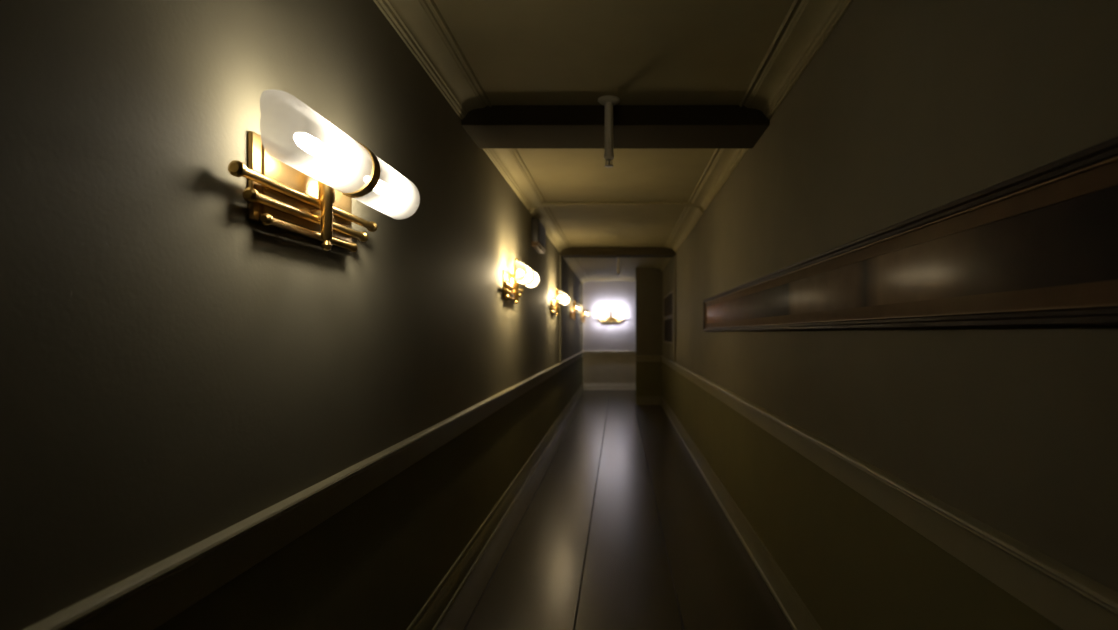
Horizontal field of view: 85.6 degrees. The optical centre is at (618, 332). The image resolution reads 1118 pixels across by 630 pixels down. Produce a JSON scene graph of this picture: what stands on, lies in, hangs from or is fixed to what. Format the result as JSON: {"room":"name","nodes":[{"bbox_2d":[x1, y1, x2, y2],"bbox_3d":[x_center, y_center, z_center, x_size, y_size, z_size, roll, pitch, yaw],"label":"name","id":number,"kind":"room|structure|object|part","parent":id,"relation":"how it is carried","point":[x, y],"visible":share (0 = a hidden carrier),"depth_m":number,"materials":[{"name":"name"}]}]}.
{"room":"hallway","nodes":[
{"label":"hallway","id":0,"kind":"room"},
{"bbox_2d":[0,0,582,629],"bbox_3d":[-0.960,0.060,6.700,0.120,2.720,16.840,0,0,0],"label":"wall","id":1,"kind":"structure","parent":0,"point":[178,366],"depth_m":1.40,"materials":[{"name":"paint"}]},
{"bbox_2d":[23,351,583,629],"bbox_3d":[-0.883,0.508,6.700,0.033,0.120,16.600,0,0,0],"label":"trim","id":2,"kind":"structure","parent":1,"relation":"attached to","point":[152,596],"depth_m":1.43,"materials":[{"name":"paint"}]},
{"bbox_2d":[228,90,419,251],"bbox_3d":[-0.796,-0.424,1.720,0.208,0.379,0.860,0,0,0],"label":"wall sconce","id":3,"kind":"object","parent":1,"relation":"attached to","point":[303,173],"visible":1,"depth_m":1.55,"materials":[{"name":"white glass"}]},
{"bbox_3d":[-0.888,-0.383,1.720,0.024,0.215,0.540,0,0,0],"label":"plate","id":4,"kind":"part","parent":3,"relation":"part of","materials":[{"name":"gold metal"}]},
{"bbox_3d":[-0.865,-0.370,1.720,0.046,0.036,0.760,0,0,0],"label":"rail","id":5,"kind":"part","parent":3,"relation":"part of","materials":[{"name":"gold metal"}]},
{"bbox_3d":[-0.869,-0.325,1.720,0.038,0.032,0.640,0,0,0],"label":"rail","id":6,"kind":"part","parent":3,"relation":"part of","materials":[{"name":"gold metal"}]},
{"bbox_3d":[-0.872,-0.280,1.720,0.033,0.030,0.500,0,0,0],"label":"rail","id":7,"kind":"part","parent":3,"relation":"part of","materials":[{"name":"gold metal"}]},
{"bbox_3d":[-0.740,-0.470,1.496,0.087,0.148,0.412,0,0,0],"label":"lamp shade","id":8,"kind":"part","parent":3,"relation":"part of","materials":[{"name":"white glass"}]},
{"bbox_3d":[-0.853,-0.424,1.720,0.074,0.379,0.044,0,0,0],"label":"stem","id":9,"kind":"part","parent":3,"relation":"part of","materials":[{"name":"gold metal"}]},
{"bbox_3d":[-0.740,-0.470,1.944,0.087,0.148,0.412,0,0,0],"label":"lamp shade","id":10,"kind":"part","parent":3,"relation":"part of","materials":[{"name":"white glass"}]},
{"bbox_2d":[373,0,491,118],"bbox_3d":[-0.812,-1.259,0.910,0.176,0.082,5.020,0,0,0],"label":"trim","id":11,"kind":"structure","parent":1,"relation":"attached to","point":[420,24],"depth_m":2.68,"materials":[{"name":"paint"}]},
{"bbox_2d":[406,383,583,629],"bbox_3d":[-0.886,1.337,6.700,0.028,0.165,16.600,0,0,0],"label":"baseboard","id":12,"kind":"structure","parent":1,"relation":"attached to","point":[431,615],"depth_m":3.73,"materials":[{"name":"paint"}]},
{"bbox_2d":[483,149,545,209],"bbox_3d":[-0.812,-1.259,4.905,0.176,0.082,2.090,0,0,0],"label":"trim","id":13,"kind":"structure","parent":1,"relation":"attached to","point":[509,162],"depth_m":4.80,"materials":[{"name":"paint"}]},
{"bbox_2d":[503,258,539,303],"bbox_3d":[-0.796,-0.424,4.900,0.208,0.379,0.860,0,0,0],"label":"wall sconce","id":14,"kind":"object","parent":1,"relation":"attached to","point":[523,274],"visible":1,"depth_m":4.76,"materials":[{"name":"white glass"}]},
{"bbox_3d":[-0.888,-0.383,4.900,0.024,0.215,0.540,0,0,0],"label":"plate","id":15,"kind":"part","parent":14,"relation":"part of","materials":[{"name":"gold metal"}]},
{"bbox_3d":[-0.872,-0.280,4.900,0.033,0.030,0.500,0,0,0],"label":"rail","id":16,"kind":"part","parent":14,"relation":"part of","materials":[{"name":"gold metal"}]},
{"bbox_3d":[-0.869,-0.325,4.900,0.038,0.032,0.640,0,0,0],"label":"rail","id":17,"kind":"part","parent":14,"relation":"part of","materials":[{"name":"gold metal"}]},
{"bbox_3d":[-0.865,-0.370,4.900,0.046,0.036,0.760,0,0,0],"label":"rail","id":18,"kind":"part","parent":14,"relation":"part of","materials":[{"name":"gold metal"}]},
{"bbox_3d":[-0.853,-0.424,4.900,0.074,0.379,0.044,0,0,0],"label":"stem","id":19,"kind":"part","parent":14,"relation":"part of","materials":[{"name":"gold metal"}]},
{"bbox_3d":[-0.740,-0.470,4.676,0.087,0.148,0.412,0,0,0],"label":"lamp shade","id":20,"kind":"part","parent":14,"relation":"part of","materials":[{"name":"white glass"}]},
{"bbox_3d":[-0.740,-0.470,5.124,0.087,0.148,0.412,0,0,0],"label":"lamp shade","id":21,"kind":"part","parent":14,"relation":"part of","materials":[{"name":"white glass"}]},
{"bbox_2d":[531,219,545,253],"bbox_3d":[-0.860,-1.034,6.450,0.081,0.281,0.620,0,0,0],"label":"wall box","id":22,"kind":"object","parent":1,"relation":"attached to","point":[538,231],"visible":1,"depth_m":6.19,"materials":[{"name":"metal"}]},
{"bbox_2d":[539,221,545,245],"bbox_3d":[-0.823,-1.063,6.450,0.007,0.186,0.520,0,0,0],"label":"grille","id":23,"kind":"object","parent":22,"relation":"attached to","point":[542,231],"depth_m":6.44,"materials":[{"name":"metal"}]},
{"bbox_2d":[530,207,570,251],"bbox_3d":[-0.812,-1.259,7.575,0.176,0.082,2.950,0,0,0],"label":"trim","id":24,"kind":"structure","parent":1,"relation":"attached to","point":[554,232],"depth_m":7.19,"materials":[{"name":"paint"}]},
{"bbox_2d":[550,288,569,314],"bbox_3d":[-0.796,-0.424,8.100,0.208,0.379,0.860,0,0,0],"label":"wall sconce","id":25,"kind":"object","parent":1,"relation":"attached to","point":[560,297],"visible":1,"depth_m":8.01,"materials":[{"name":"white glass"}]},
{"bbox_3d":[-0.888,-0.383,8.100,0.024,0.215,0.540,0,0,0],"label":"plate","id":26,"kind":"part","parent":25,"relation":"part of","materials":[{"name":"gold metal"}]},
{"bbox_3d":[-0.853,-0.424,8.100,0.074,0.379,0.044,0,0,0],"label":"stem","id":27,"kind":"part","parent":25,"relation":"part of","materials":[{"name":"gold metal"}]},
{"bbox_3d":[-0.740,-0.470,7.876,0.087,0.148,0.412,0,0,0],"label":"lamp shade","id":28,"kind":"part","parent":25,"relation":"part of","materials":[{"name":"white glass"}]},
{"bbox_2d":[559,255,562,362],"bbox_3d":[-0.889,-0.363,9.200,0.022,1.623,0.300,0,0,0],"label":"trim","id":29,"kind":"structure","parent":1,"relation":"attached to","point":[560,256],"depth_m":9.05,"materials":[{"name":"paint"}]},
{"bbox_2d":[570,300,582,320],"bbox_3d":[-0.796,-0.424,11.300,0.208,0.379,0.860,0,0,0],"label":"wall sconce","id":30,"kind":"object","parent":1,"relation":"attached to","point":[577,307],"visible":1,"depth_m":11.17,"materials":[{"name":"gold metal"}]},
{"bbox_3d":[-0.853,-0.424,11.300,0.074,0.379,0.044,0,0,0],"label":"stem","id":31,"kind":"part","parent":30,"relation":"part of","materials":[{"name":"gold metal"}]},
{"bbox_3d":[-0.740,-0.470,11.076,0.087,0.148,0.412,0,0,0],"label":"lamp shade","id":32,"kind":"part","parent":30,"relation":"part of","materials":[{"name":"white glass"}]},
{"bbox_2d":[564,258,589,283],"bbox_3d":[-0.812,-1.259,12.175,0.176,0.082,5.650,0,0,0],"label":"trim","id":33,"kind":"structure","parent":1,"relation":"attached to","point":[574,263],"depth_m":11.89,"materials":[{"name":"paint"}]},
{"bbox_2d":[581,308,590,322],"bbox_3d":[-0.796,-0.424,14.400,0.208,0.379,0.860,0,0,0],"label":"wall sconce","id":34,"kind":"object","parent":1,"relation":"attached to","point":[588,313],"visible":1,"depth_m":14.38,"materials":[{"name":"gold metal"}]},
{"bbox_2d":[461,105,769,148],"bbox_3d":[-0.020,-1.242,3.640,1.760,0.115,0.440,0,0,0],"label":"ceiling beam","id":35,"kind":"structure","parent":1,"relation":"attached to","point":[495,126],"depth_m":3.43,"materials":[{"name":"paint"}]},
{"bbox_2d":[532,202,701,206],"bbox_3d":[-0.020,-1.290,6.025,1.760,0.020,0.150,0,0,0],"label":"trim","id":36,"kind":"structure","parent":1,"relation":"attached to","point":[547,204],"depth_m":5.98,"materials":[{"name":"paint"}]},
{"bbox_2d":[559,247,675,257],"bbox_3d":[-0.020,-1.238,9.200,1.760,0.125,0.300,0,0,0],"label":"trim","id":37,"kind":"structure","parent":1,"relation":"attached to","point":[573,252],"depth_m":9.05,"materials":[{"name":"paint"}]},
{"bbox_2d":[583,281,635,382],"bbox_3d":[-0.020,0.060,15.060,1.760,2.720,0.120,0,0,0],"label":"wall","id":38,"kind":"structure","parent":0,"point":[597,295],"depth_m":15.00,"materials":[{"name":"paint"}]},
{"bbox_2d":[584,383,635,389],"bbox_3d":[-0.006,1.337,14.986,1.732,0.165,0.028,0,0,0],"label":"baseboard","id":39,"kind":"structure","parent":38,"relation":"attached to","point":[587,386],"depth_m":14.98,"materials":[{"name":"paint"}]},
{"bbox_2d":[584,351,635,355],"bbox_3d":[-0.004,0.508,14.983,1.727,0.120,0.033,0,0,0],"label":"trim","id":40,"kind":"structure","parent":38,"relation":"attached to","point":[586,353],"depth_m":14.99,"materials":[{"name":"paint"}]},
{"bbox_2d":[594,310,627,321],"bbox_3d":[-0.200,-0.424,14.896,0.860,0.379,0.208,0,0,0],"label":"wall sconce","id":41,"kind":"object","parent":38,"relation":"attached to","point":[605,316],"visible":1,"depth_m":14.83,"materials":[{"name":"white glass"}]},
{"bbox_3d":[-0.424,-0.470,14.839,0.412,0.148,0.087,0,0,0],"label":"lamp shade","id":42,"kind":"part","parent":41,"relation":"part of","materials":[{"name":"white glass"}]},
{"bbox_3d":[-0.200,-0.383,14.988,0.540,0.215,0.024,0,0,0],"label":"plate","id":43,"kind":"part","parent":41,"relation":"part of","materials":[{"name":"gold metal"}]},
{"bbox_3d":[0.024,-0.470,14.839,0.412,0.148,0.087,0,0,0],"label":"lamp shade","id":44,"kind":"part","parent":41,"relation":"part of","materials":[{"name":"white glass"}]},
{"bbox_2d":[434,0,793,280],"bbox_3d":[-0.020,-1.360,6.700,2.000,0.120,16.840,0,0,0],"label":"ceiling","id":45,"kind":"structure","parent":0,"point":[520,52],"depth_m":2.99,"materials":[{"name":"paint"}]},
{"bbox_2d":[598,95,619,167],"bbox_3d":[-0.056,-1.113,3.345,0.124,0.373,0.124,0,0,0],"label":"sprinkler","id":46,"kind":"object","parent":45,"relation":"hanging from","point":[608,101],"visible":1,"depth_m":3.32,"materials":[{"name":"white metal"}]},
{"bbox_2d":[617,258,619,275],"bbox_3d":[-0.010,-1.113,9.750,0.124,0.373,0.124,0,0,0],"label":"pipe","id":47,"kind":"object","parent":45,"relation":"hanging from","point":[618,259],"visible":0.62,"depth_m":9.73,"materials":[{"name":"white metal"}]},
{"bbox_2d":[437,390,792,629],"bbox_3d":[-0.020,1.480,6.700,2.000,0.120,16.840,0,0,0],"label":"floor","id":48,"kind":"structure","parent":0,"point":[617,526],"depth_m":3.99,"materials":[{"name":"black wood"}]},
{"bbox_2d":[636,267,661,404],"bbox_3d":[0.598,0.060,11.956,0.525,2.720,0.168,0,0,0],"label":"wall","id":49,"kind":"structure","parent":0,"point":[648,279],"depth_m":11.90,"materials":[{"name":"paint"}]},
{"bbox_2d":[636,356,660,361],"bbox_3d":[0.581,0.508,11.883,0.492,0.120,0.033,0,0,0],"label":"trim","id":50,"kind":"structure","parent":49,"relation":"attached to","point":[638,358],"depth_m":11.89,"materials":[{"name":"paint"}]},
{"bbox_2d":[662,0,1117,629],"bbox_3d":[0.920,0.060,6.700,0.120,2.720,16.840,0,0,0],"label":"wall","id":51,"kind":"structure","parent":0,"point":[907,109],"depth_m":1.79,"materials":[{"name":"paint"}]},
{"bbox_2d":[654,258,671,270],"bbox_3d":[0.772,-1.259,10.625,0.176,0.082,2.550,0,0,0],"label":"trim","id":52,"kind":"structure","parent":51,"relation":"attached to","point":[661,263],"depth_m":10.91,"materials":[{"name":"paint"}]},
{"bbox_2d":[664,317,672,343],"bbox_3d":[0.848,-0.045,10.350,0.020,0.430,1.900,0,0,0],"label":"framed picture","id":53,"kind":"object","parent":51,"relation":"attached to","point":[668,322],"visible":0.82,"depth_m":10.33,"materials":[{"name":"brown wood"}]},
{"bbox_2d":[664,290,672,317],"bbox_3d":[0.848,-0.475,10.350,0.020,0.390,1.900,0,0,0],"label":"framed picture","id":54,"kind":"object","parent":51,"relation":"attached to","point":[668,299],"visible":0.82,"depth_m":10.33,"materials":[{"name":"brown wood"}]},
{"bbox_2d":[673,255,675,362],"bbox_3d":[0.849,-0.363,9.200,0.022,1.623,0.300,0,0,0],"label":"trim","id":55,"kind":"structure","parent":51,"relation":"attached to","point":[674,257],"depth_m":9.06,"materials":[{"name":"paint"}]},
{"bbox_2d":[665,207,703,251],"bbox_3d":[0.772,-1.259,7.575,0.176,0.082,2.950,0,0,0],"label":"trim","id":56,"kind":"structure","parent":51,"relation":"attached to","point":[690,216],"depth_m":7.12,"materials":[{"name":"paint"}]},
{"bbox_2d":[688,149,748,209],"bbox_3d":[0.772,-1.259,4.905,0.176,0.082,2.090,0,0,0],"label":"trim","id":57,"kind":"structure","parent":51,"relation":"attached to","point":[723,162],"depth_m":4.80,"materials":[{"name":"paint"}]},
{"bbox_2d":[661,396,821,629],"bbox_3d":[0.846,1.337,5.150,0.028,0.165,13.500,0,0,0],"label":"baseboard","id":58,"kind":"structure","parent":51,"relation":"attached to","point":[792,606],"depth_m":3.71,"materials":[{"name":"paint"}]},
{"bbox_2d":[739,0,853,118],"bbox_3d":[0.772,-1.259,0.910,0.176,0.082,5.020,0,0,0],"label":"trim","id":59,"kind":"structure","parent":51,"relation":"attached to","point":[807,24],"depth_m":2.68,"materials":[{"name":"paint"}]},
{"bbox_2d":[661,356,1117,629],"bbox_3d":[0.844,0.508,5.150,0.033,0.120,13.500,0,0,0],"label":"trim","id":60,"kind":"structure","parent":51,"relation":"attached to","point":[1071,600],"depth_m":1.46,"materials":[{"name":"paint"}]},
{"bbox_2d":[703,136,1117,331],"bbox_3d":[0.844,-0.172,3.420,0.028,0.318,5.000,0,0,0],"label":"framed picture","id":61,"kind":"object","parent":51,"relation":"attached to","point":[1038,247],"visible":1,"depth_m":1.42,"materials":[{"name":"brown wood"}]}
]}

